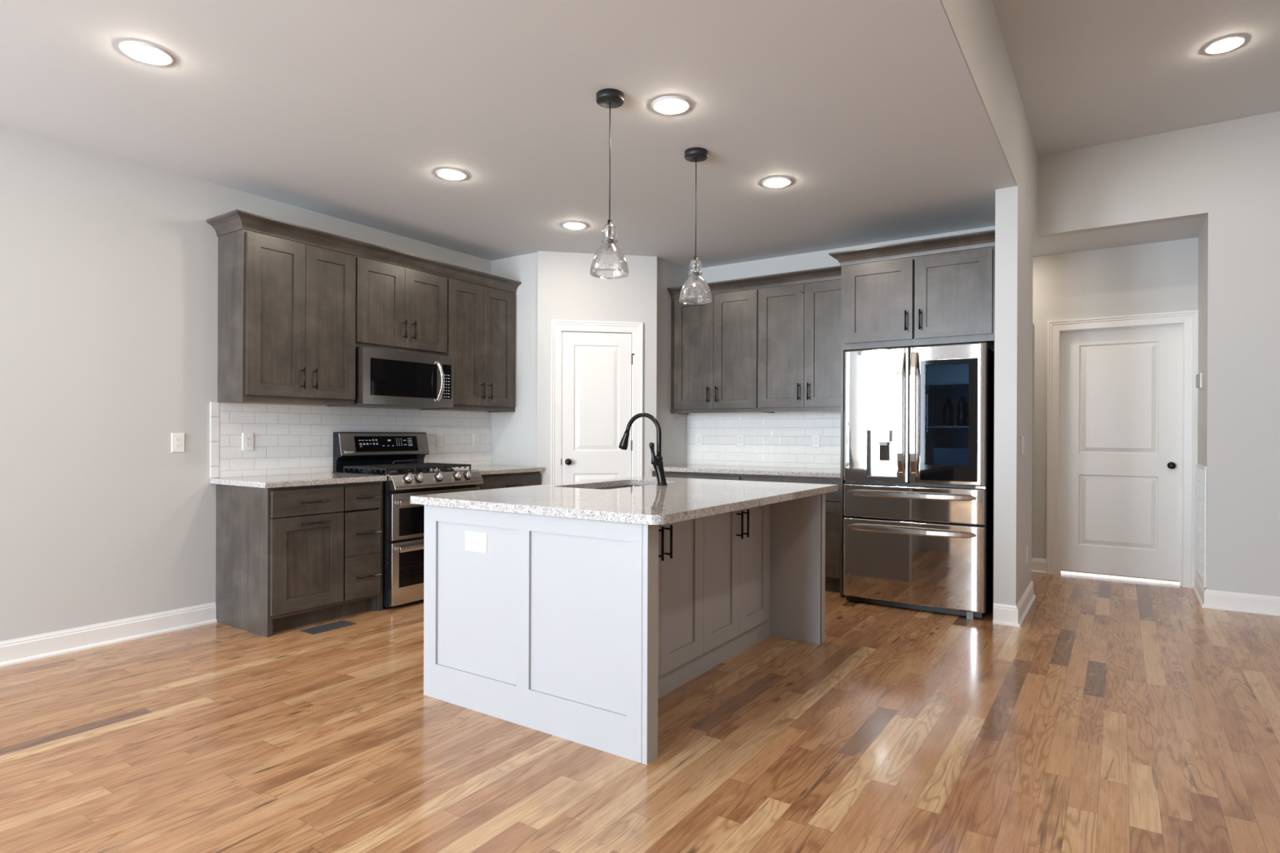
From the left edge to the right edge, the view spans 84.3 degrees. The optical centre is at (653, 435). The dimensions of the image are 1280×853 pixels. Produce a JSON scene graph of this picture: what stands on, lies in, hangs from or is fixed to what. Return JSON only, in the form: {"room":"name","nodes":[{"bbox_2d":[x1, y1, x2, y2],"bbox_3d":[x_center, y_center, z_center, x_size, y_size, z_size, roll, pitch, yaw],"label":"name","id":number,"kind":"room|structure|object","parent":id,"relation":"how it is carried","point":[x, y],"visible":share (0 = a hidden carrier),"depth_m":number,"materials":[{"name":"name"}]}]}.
{"room":"kitchen","nodes":[
{"label":"kitchen","id":0,"kind":"room"},
{"bbox_2d":[0,124,491,641],"bbox_3d":[-3.910,-0.518,2.889,0.150,3.401,8.790,0,0,33],"label":"wall","id":1,"kind":"structure","parent":0,"point":[108,264],"depth_m":3.99,"materials":[{"name":"beige paint"}]},
{"bbox_2d":[0,602,217,667],"bbox_3d":[-4.473,1.118,1.886,0.027,0.126,6.198,0,0,33],"label":"baseboard","id":2,"kind":"structure","parent":1,"relation":"attached to","point":[30,648],"depth_m":3.97,"materials":[{"name":"white paint"}]},
{"bbox_2d":[171,432,184,452],"bbox_3d":[-2.890,0.046,4.298,0.007,0.118,0.072,0,0,33],"label":"wall outlet","id":3,"kind":"object","parent":1,"relation":"attached to","point":[177,438],"visible":1,"depth_m":4.29,"materials":[{"name":"white plastic"}]},
{"bbox_2d":[175,437,181,441],"bbox_3d":[-2.888,0.027,4.296,0.002,0.027,0.033,0,0,33],"label":"receptacle","id":4,"kind":"object","parent":3,"relation":"attached to","point":[177,439],"depth_m":4.30,"materials":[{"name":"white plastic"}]},
{"bbox_2d":[175,444,181,448],"bbox_3d":[-2.888,0.066,4.296,0.002,0.027,0.033,0,0,33],"label":"receptacle","id":5,"kind":"object","parent":3,"relation":"attached to","point":[177,446],"depth_m":4.30,"materials":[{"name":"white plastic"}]},
{"bbox_2d":[217,229,355,406],"bbox_3d":[-2.403,-0.735,4.701,0.367,1.059,0.758,0,0,33],"label":"upper cabinet","id":6,"kind":"object","parent":1,"relation":"attached to","point":[286,308],"visible":1,"depth_m":4.52,"materials":[{"name":"brown wood"}]},
{"bbox_2d":[205,209,521,293],"bbox_3d":[-1.984,-1.300,5.324,0.379,0.091,2.399,0,0,33],"label":"crown molding","id":7,"kind":"structure","parent":6,"relation":"attached to","point":[234,220],"depth_m":4.87,"materials":[{"name":"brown wood"}]},
{"bbox_2d":[209,401,491,478],"bbox_3d":[-2.136,0.032,5.440,0.010,0.480,2.376,0,0,33],"label":"tile backsplash","id":8,"kind":"structure","parent":1,"relation":"attached to","point":[289,439],"depth_m":5.00,"materials":[{"name":"white tile"}]},
{"bbox_2d":[242,432,253,450],"bbox_3d":[-2.657,0.044,4.634,0.007,0.118,0.072,0,0,33],"label":"wall outlet","id":9,"kind":"object","parent":8,"relation":"attached to","point":[247,437],"visible":1,"depth_m":4.63,"materials":[{"name":"white plastic"}]},
{"bbox_2d":[435,432,443,447],"bbox_3d":[-1.797,0.042,5.939,0.007,0.118,0.072,0,0,33],"label":"wall outlet","id":10,"kind":"object","parent":8,"relation":"attached to","point":[439,436],"visible":1,"depth_m":5.93,"materials":[{"name":"white plastic"}]},
{"bbox_2d":[472,433,479,446],"bbox_3d":[-1.574,0.044,6.278,0.007,0.118,0.072,0,0,33],"label":"wall outlet","id":11,"kind":"object","parent":8,"relation":"attached to","point":[476,436],"visible":1,"depth_m":6.27,"materials":[{"name":"white plastic"}]},
{"bbox_2d":[355,255,447,356],"bbox_3d":[-1.972,-0.942,5.353,0.367,0.643,0.800,0,0,33],"label":"upper cabinet","id":12,"kind":"object","parent":1,"relation":"attached to","point":[400,308],"visible":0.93,"depth_m":5.24,"materials":[{"name":"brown wood"}]},
{"bbox_2d":[355,346,453,408],"bbox_3d":[-1.934,-0.413,5.328,0.445,0.400,0.797,0,0,33],"label":"microwave","id":13,"kind":"object","parent":12,"relation":"attached to","point":[384,378],"visible":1,"depth_m":5.18,"materials":[{"name":"silver metal"}]},
{"bbox_2d":[443,374,449,397],"bbox_3d":[-1.615,-0.382,5.515,0.001,0.173,0.058,0,0,33],"label":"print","id":14,"kind":"object","parent":13,"relation":"attached to","point":[446,377],"depth_m":5.52,"materials":[{"name":"white"}]},
{"bbox_2d":[421,277,515,412],"bbox_3d":[-1.541,-0.733,6.008,0.367,1.059,0.764,0,0,33],"label":"upper cabinet","id":15,"kind":"object","parent":1,"relation":"attached to","point":[481,319],"visible":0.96,"depth_m":5.91,"materials":[{"name":"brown wood"}]},
{"bbox_2d":[491,252,537,466],"bbox_3d":[-1.205,-0.199,6.310,0.604,2.770,0.100,0,0,33],"label":"wall","id":16,"kind":"structure","parent":0,"point":[513,434],"depth_m":6.22,"materials":[{"name":"beige paint"}]},
{"bbox_2d":[537,250,657,484],"bbox_3d":[-0.499,-0.196,6.222,1.040,2.770,0.100,0,0,-10],"label":"wall","id":17,"kind":"structure","parent":0,"point":[567,290],"depth_m":6.16,"materials":[{"name":"beige paint"}]},
{"bbox_2d":[550,320,643,484],"bbox_3d":[-0.496,0.099,6.159,0.800,2.180,0.026,0,0,-10],"label":"door frame","id":18,"kind":"structure","parent":17,"relation":"attached to","point":[557,326],"depth_m":6.15,"materials":[{"name":"white paint"}]},
{"bbox_2d":[0,0,1206,270],"bbox_3d":[-0.007,-1.591,3.988,5.450,0.040,7.419,0,0,33],"label":"ceiling","id":19,"kind":"structure","parent":0,"point":[874,112],"depth_m":3.49,"materials":[{"name":"white paint"}]},
{"bbox_2d":[119,40,174,66],"bbox_3d":[-2.100,-1.572,2.932,0.188,0.018,0.188,0,0,33],"label":"recessed light","id":20,"kind":"object","parent":19,"relation":"in","point":[146,53],"visible":1,"depth_m":2.91,"materials":[{"name":"white paint"}]},
{"bbox_2d":[435,168,467,180],"bbox_3d":[-1.225,-1.571,4.288,0.188,0.018,0.188,0,0,33],"label":"recessed light","id":21,"kind":"object","parent":19,"relation":"in","point":[446,174],"visible":1,"depth_m":4.26,"materials":[{"name":"white paint"}]},
{"bbox_2d":[562,221,586,229],"bbox_3d":[-0.596,-1.570,5.329,0.188,0.018,0.188,0,0,33],"label":"recessed light","id":22,"kind":"object","parent":19,"relation":"in","point":[571,225],"visible":1,"depth_m":5.30,"materials":[{"name":"white paint"}]},
{"bbox_2d":[590,88,628,279],"bbox_3d":[-0.204,-1.159,3.278,0.179,0.832,0.179,0,0,33],"label":"pendant light","id":23,"kind":"object","parent":19,"relation":"hanging from","point":[608,98],"visible":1,"depth_m":3.25,"materials":[{"name":"clear glass"}]},
{"bbox_2d":[604,219,613,243],"bbox_3d":[-0.205,-0.925,3.279,0.042,0.144,0.042,0,0,33],"label":"socket","id":24,"kind":"object","parent":23,"relation":"attached to","point":[607,240],"depth_m":3.26,"materials":[{"name":"silver metal"}]},
{"bbox_2d":[651,96,690,115],"bbox_3d":[0.082,-1.565,3.379,0.188,0.018,0.188,0,0,33],"label":"recessed light","id":25,"kind":"object","parent":19,"relation":"in","point":[667,105],"visible":1,"depth_m":3.35,"materials":[{"name":"white paint"}]},
{"bbox_2d":[679,146,711,304],"bbox_3d":[0.233,-1.158,3.934,0.179,0.832,0.179,0,0,33],"label":"pendant light","id":26,"kind":"object","parent":19,"relation":"hanging from","point":[695,154],"visible":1,"depth_m":3.91,"materials":[{"name":"clear glass"}]},
{"bbox_2d":[692,255,699,275],"bbox_3d":[0.232,-0.924,3.934,0.042,0.144,0.042,0,0,33],"label":"socket","id":27,"kind":"object","parent":26,"relation":"attached to","point":[695,273],"depth_m":3.92,"materials":[{"name":"silver metal"}]},
{"bbox_2d":[761,176,792,187],"bbox_3d":[0.766,-1.564,4.401,0.188,0.018,0.188,0,0,33],"label":"recessed light","id":28,"kind":"object","parent":19,"relation":"in","point":[773,182],"visible":1,"depth_m":4.37,"materials":[{"name":"white paint"}]},
{"bbox_2d":[0,570,1279,852],"bbox_3d":[0.771,1.225,2.144,9.100,0.050,12.800,0,0,33],"label":"floor","id":29,"kind":"structure","parent":0,"point":[1122,714],"depth_m":2.70,"materials":[{"name":"brown wood"}]},
{"bbox_2d":[215,480,382,637],"bbox_3d":[-2.279,0.747,4.619,0.671,0.876,0.776,0,0,33],"label":"base cabinet","id":30,"kind":"object","parent":29,"relation":"on","point":[291,557],"visible":0.96,"depth_m":4.36,"materials":[{"name":"brown wood"}]},
{"bbox_2d":[209,472,386,488],"bbox_3d":[-2.296,0.291,4.611,0.654,0.035,0.816,0,0,33],"label":"countertop","id":31,"kind":"structure","parent":30,"relation":"on","point":[323,478],"depth_m":4.42,"materials":[{"name":"stone"}]},
{"bbox_2d":[299,620,355,635],"bbox_3d":[-2.007,1.185,4.361,0.143,0.004,0.288,0,0,33],"label":"floor vent","id":32,"kind":"object","parent":29,"relation":"in","point":[321,628],"visible":1,"depth_m":4.35,"materials":[{"name":"grey metal"}]},
{"bbox_2d":[332,431,483,608],"bbox_3d":[-1.805,0.583,5.250,0.752,1.207,0.786,0,0,33],"label":"gas range","id":33,"kind":"object","parent":29,"relation":"on","point":[399,456],"visible":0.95,"depth_m":4.96,"materials":[{"name":"silver metal"}]},
{"bbox_2d":[358,438,412,445],"bbox_3d":[-2.042,0.057,5.403,0.013,0.059,0.468,0,0,33],"label":"print","id":34,"kind":"object","parent":33,"relation":"attached to","point":[362,442],"depth_m":5.40,"materials":[{"name":"white"}]},
{"bbox_2d":[332,468,466,475],"bbox_3d":[-1.842,0.274,5.275,0.660,0.012,0.784,0,0,33],"label":"cooktop","id":35,"kind":"object","parent":33,"relation":"in","point":[426,472],"depth_m":5.09,"materials":[{"name":"black metal"}]},
{"bbox_2d":[475,471,541,489],"bbox_3d":[-1.417,0.748,5.927,0.671,0.876,0.765,0,0,33],"label":"base cabinet","id":36,"kind":"object","parent":29,"relation":"on","point":[530,478],"visible":0.16,"depth_m":5.76,"materials":[{"name":"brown wood"}]},
{"bbox_2d":[435,465,543,475],"bbox_3d":[-1.425,0.292,5.933,0.654,0.035,0.768,0,0,33],"label":"countertop","id":37,"kind":"structure","parent":36,"relation":"on","point":[483,469],"depth_m":5.86,"materials":[{"name":"stone"}]},
{"bbox_2d":[423,484,825,764],"bbox_3d":[-0.030,0.757,3.680,1.236,0.876,1.853,0,0,33],"label":"kitchen island","id":38,"kind":"object","parent":29,"relation":"on","point":[575,630],"visible":0.81,"depth_m":3.03,"materials":[{"name":"grey paint"}]},
{"bbox_2d":[465,530,487,553],"bbox_3d":[-0.773,0.464,3.069,0.132,0.085,0.007,0,0,33],"label":"wall outlet","id":39,"kind":"object","parent":38,"relation":"attached to","point":[474,541],"visible":1,"depth_m":3.06,"materials":[{"name":"white plastic"}]},
{"bbox_2d":[469,537,474,545],"bbox_3d":[-0.791,0.464,3.078,0.027,0.033,0.002,0,0,33],"label":"receptacle","id":40,"kind":"object","parent":39,"relation":"attached to","point":[471,540],"depth_m":3.08,"materials":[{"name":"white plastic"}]},
{"bbox_2d":[475,538,480,546],"bbox_3d":[-0.758,0.464,3.056,0.027,0.033,0.002,0,0,33],"label":"receptacle","id":41,"kind":"object","parent":39,"relation":"attached to","point":[477,540],"depth_m":3.06,"materials":[{"name":"white plastic"}]},
{"bbox_2d":[409,475,838,524],"bbox_3d":[-0.028,0.300,3.663,1.363,0.035,1.895,0,0,33],"label":"island countertop","id":42,"kind":"structure","parent":38,"relation":"on","point":[682,499],"depth_m":3.18,"materials":[{"name":"stone"}]},
{"bbox_2d":[594,485,639,488],"bbox_3d":[-0.202,0.420,4.070,0.410,0.202,0.785,0,0,33],"label":"sink","id":43,"kind":"object","parent":42,"relation":"in","point":[619,486],"visible":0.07,"depth_m":4.37,"materials":[{"name":"silver metal"}]},
{"bbox_2d":[618,413,666,485],"bbox_3d":[-0.075,0.077,4.040,0.328,0.410,0.100,0,0,33],"label":"kitchen faucet","id":44,"kind":"object","parent":42,"relation":"on","point":[656,460],"visible":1,"depth_m":3.98,"materials":[{"name":"black metal"}]},
{"bbox_2d":[652,471,742,480],"bbox_3d":[0.503,0.755,6.244,0.881,0.876,0.671,0,0,33],"label":"base cabinet","id":45,"kind":"object","parent":29,"relation":"on","point":[668,474],"visible":0.06,"depth_m":5.96,"materials":[{"name":"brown wood"}]},
{"bbox_2d":[742,474,839,591],"bbox_3d":[1.228,0.758,5.767,0.850,0.876,0.671,0,0,33],"label":"base cabinet","id":46,"kind":"object","parent":29,"relation":"on","point":[832,499],"visible":0.1,"depth_m":5.36,"materials":[{"name":"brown wood"}]},
{"bbox_2d":[649,464,840,478],"bbox_3d":[0.867,0.300,6.019,1.735,0.035,0.654,0,0,33],"label":"countertop","id":47,"kind":"structure","parent":46,"relation":"on","point":[755,470],"depth_m":5.81,"materials":[{"name":"stone"}]},
{"bbox_2d":[828,229,995,617],"bbox_3d":[1.961,-0.066,5.213,1.116,2.531,0.794,0,0,33],"label":"tall cabinet","id":48,"kind":"object","parent":29,"relation":"on","point":[938,291],"visible":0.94,"depth_m":4.91,"materials":[{"name":"brown wood"}]},
{"bbox_2d":[843,342,994,619],"bbox_3d":[1.944,0.300,5.115,0.934,1.800,0.868,0,0,33],"label":"refrigerator","id":49,"kind":"object","parent":29,"relation":"on","point":[918,522],"visible":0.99,"depth_m":4.77,"materials":[{"name":"silver metal"}]},
{"bbox_2d":[656,257,688,466],"bbox_3d":[0.117,-0.194,6.548,0.100,2.770,0.598,0,0,33],"label":"wall","id":50,"kind":"structure","parent":0,"point":[673,427],"depth_m":6.45,"materials":[{"name":"beige paint"}]},
{"bbox_2d":[688,226,995,469],"bbox_3d":[0.893,-0.191,6.446,4.260,2.770,0.085,0,0,33],"label":"wall","id":51,"kind":"structure","parent":0,"point":[821,259],"depth_m":6.21,"materials":[{"name":"beige paint"}]},
{"bbox_2d":[671,288,765,414],"bbox_3d":[0.592,-0.726,6.372,0.875,1.059,0.367,0,0,33],"label":"upper cabinet","id":52,"kind":"object","parent":51,"relation":"attached to","point":[714,344],"visible":0.94,"depth_m":6.23,"materials":[{"name":"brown wood"}]},
{"bbox_2d":[666,265,841,299],"bbox_3d":[0.835,-1.291,6.023,1.662,0.091,0.071,0,0,33],"label":"crown molding","id":53,"kind":"structure","parent":52,"relation":"attached to","point":[833,273],"depth_m":5.96,"materials":[{"name":"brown wood"}]},
{"bbox_2d":[687,410,840,469],"bbox_3d":[1.045,0.039,6.289,1.737,0.487,0.008,0,0,33],"label":"tile backsplash","id":54,"kind":"structure","parent":51,"relation":"attached to","point":[776,439],"depth_m":6.31,"materials":[{"name":"white tile"}]},
{"bbox_2d":[695,433,702,445],"bbox_3d":[0.426,0.044,6.687,0.072,0.118,0.007,0,0,33],"label":"wall outlet","id":55,"kind":"object","parent":54,"relation":"attached to","point":[699,437],"visible":1,"depth_m":6.68,"materials":[{"name":"white plastic"}]},
{"bbox_2d":[737,433,744,446],"bbox_3d":[0.789,0.048,6.448,0.072,0.118,0.007,0,0,33],"label":"wall outlet","id":56,"kind":"object","parent":54,"relation":"attached to","point":[740,437],"visible":1,"depth_m":6.44,"materials":[{"name":"white plastic"}]},
{"bbox_2d":[812,434,820,448],"bbox_3d":[1.387,0.051,6.054,0.072,0.118,0.007,0,0,33],"label":"wall outlet","id":57,"kind":"object","parent":54,"relation":"attached to","point":[815,437],"visible":1,"depth_m":6.05,"materials":[{"name":"white plastic"}]},
{"bbox_2d":[757,279,840,413],"bbox_3d":[1.315,-0.723,5.895,0.854,1.059,0.367,0,0,33],"label":"upper cabinet","id":58,"kind":"object","parent":51,"relation":"attached to","point":[799,348],"visible":0.8,"depth_m":5.80,"materials":[{"name":"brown wood"}]},
{"bbox_2d":[940,0,1038,605],"bbox_3d":[-0.605,-0.508,3.918,4.239,3.401,6.656,0,0,33],"label":"wall","id":59,"kind":"structure","parent":0,"point":[975,24],"depth_m":4.49,"materials":[{"name":"beige paint"}]},
{"bbox_2d":[992,580,1035,627],"bbox_3d":[2.497,1.139,4.877,0.155,0.126,0.993,0,0,33],"label":"baseboard","id":60,"kind":"structure","parent":59,"relation":"attached to","point":[1003,615],"depth_m":4.50,"materials":[{"name":"white paint"}]},
{"bbox_2d":[1020,436,1024,453],"bbox_3d":[2.443,0.068,4.687,0.010,0.116,0.115,0,0,33],"label":"light switch","id":61,"kind":"object","parent":59,"relation":"attached to","point":[1022,444],"visible":1,"depth_m":4.65,"materials":[{"name":"white plastic"}]},
{"bbox_2d":[1026,545,1027,563],"bbox_3d":[2.608,0.835,4.946,0.007,0.118,0.072,0,0,33],"label":"wall outlet","id":62,"kind":"object","parent":59,"relation":"attached to","point":[1027,545],"visible":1,"depth_m":4.93,"materials":[{"name":"white plastic"}]},
{"bbox_2d":[1031,237,1198,559],"bbox_3d":[2.814,-0.182,6.606,3.990,2.765,0.100,0,0,33],"label":"wall","id":63,"kind":"structure","parent":0,"point":[1162,277],"depth_m":5.97,"materials":[{"name":"beige paint"}]},
{"bbox_2d":[1031,557,1046,573],"bbox_3d":[3.358,1.141,6.170,0.115,0.126,0.027,0,0,33],"label":"baseboard","id":64,"kind":"structure","parent":63,"relation":"attached to","point":[1038,565],"depth_m":6.17,"materials":[{"name":"white paint"}]},
{"bbox_2d":[1060,325,1181,582],"bbox_3d":[3.874,0.147,5.896,0.841,2.066,0.099,0,0,33],"label":"door","id":65,"kind":"structure","parent":63,"relation":"in","point":[1121,390],"depth_m":5.89,"materials":[{"name":"white paint"}]},
{"bbox_2d":[1046,310,1198,588],"bbox_3d":[3.872,0.111,5.893,1.039,2.190,0.126,0,0,33],"label":"door frame","id":66,"kind":"structure","parent":63,"relation":"attached to","point":[1188,320],"depth_m":5.72,"materials":[{"name":"white paint"}]},
{"bbox_2d":[991,0,1279,155],"bbox_3d":[0.195,-2.206,1.156,8.900,0.050,10.411,0,0,33],"label":"ceiling","id":67,"kind":"structure","parent":0,"point":[1087,73],"depth_m":4.16,"materials":[{"name":"white paint"}]},
{"bbox_2d":[1203,35,1246,54],"bbox_3d":[3.180,-2.165,3.940,0.188,0.018,0.188,0,0,33],"label":"recessed light","id":68,"kind":"object","parent":67,"relation":"in","point":[1226,44],"visible":1,"depth_m":3.92,"materials":[{"name":"white paint"}]},
{"bbox_2d":[1037,111,1279,596],"bbox_3d":[4.907,-0.488,4.331,4.512,3.401,0.100,0,0,33],"label":"wall","id":69,"kind":"structure","parent":0,"point":[1227,173],"depth_m":4.88,"materials":[{"name":"beige paint"}]},
{"bbox_2d":[1192,573,1279,616],"bbox_3d":[5.437,1.151,4.352,3.337,0.126,0.775,0,0,33],"label":"baseboard","id":70,"kind":"structure","parent":69,"relation":"attached to","point":[1207,598],"depth_m":4.85,"materials":[{"name":"white paint"}]},
{"bbox_2d":[1197,217,1206,466],"bbox_3d":[4.157,-0.175,5.273,0.120,2.765,0.648,0,0,33],"label":"wall","id":71,"kind":"structure","parent":0,"point":[1202,306],"depth_m":5.26,"materials":[{"name":"beige paint"}]},
{"bbox_2d":[1195,373,1201,388],"bbox_3d":[4.110,-0.408,5.335,0.028,0.112,0.120,0,0,33],"label":"thermostat","id":72,"kind":"object","parent":71,"relation":"attached to","point":[1198,376],"visible":1,"depth_m":5.29,"materials":[{"name":"white plastic"}]},
{"bbox_2d":[1195,463,1206,587],"bbox_3d":[4.048,0.648,5.234,0.012,0.850,0.637,0,0,33],"label":"air vent","id":73,"kind":"object","parent":71,"relation":"in","point":[1201,485],"visible":1,"depth_m":5.18,"materials":[{"name":"white plastic"}]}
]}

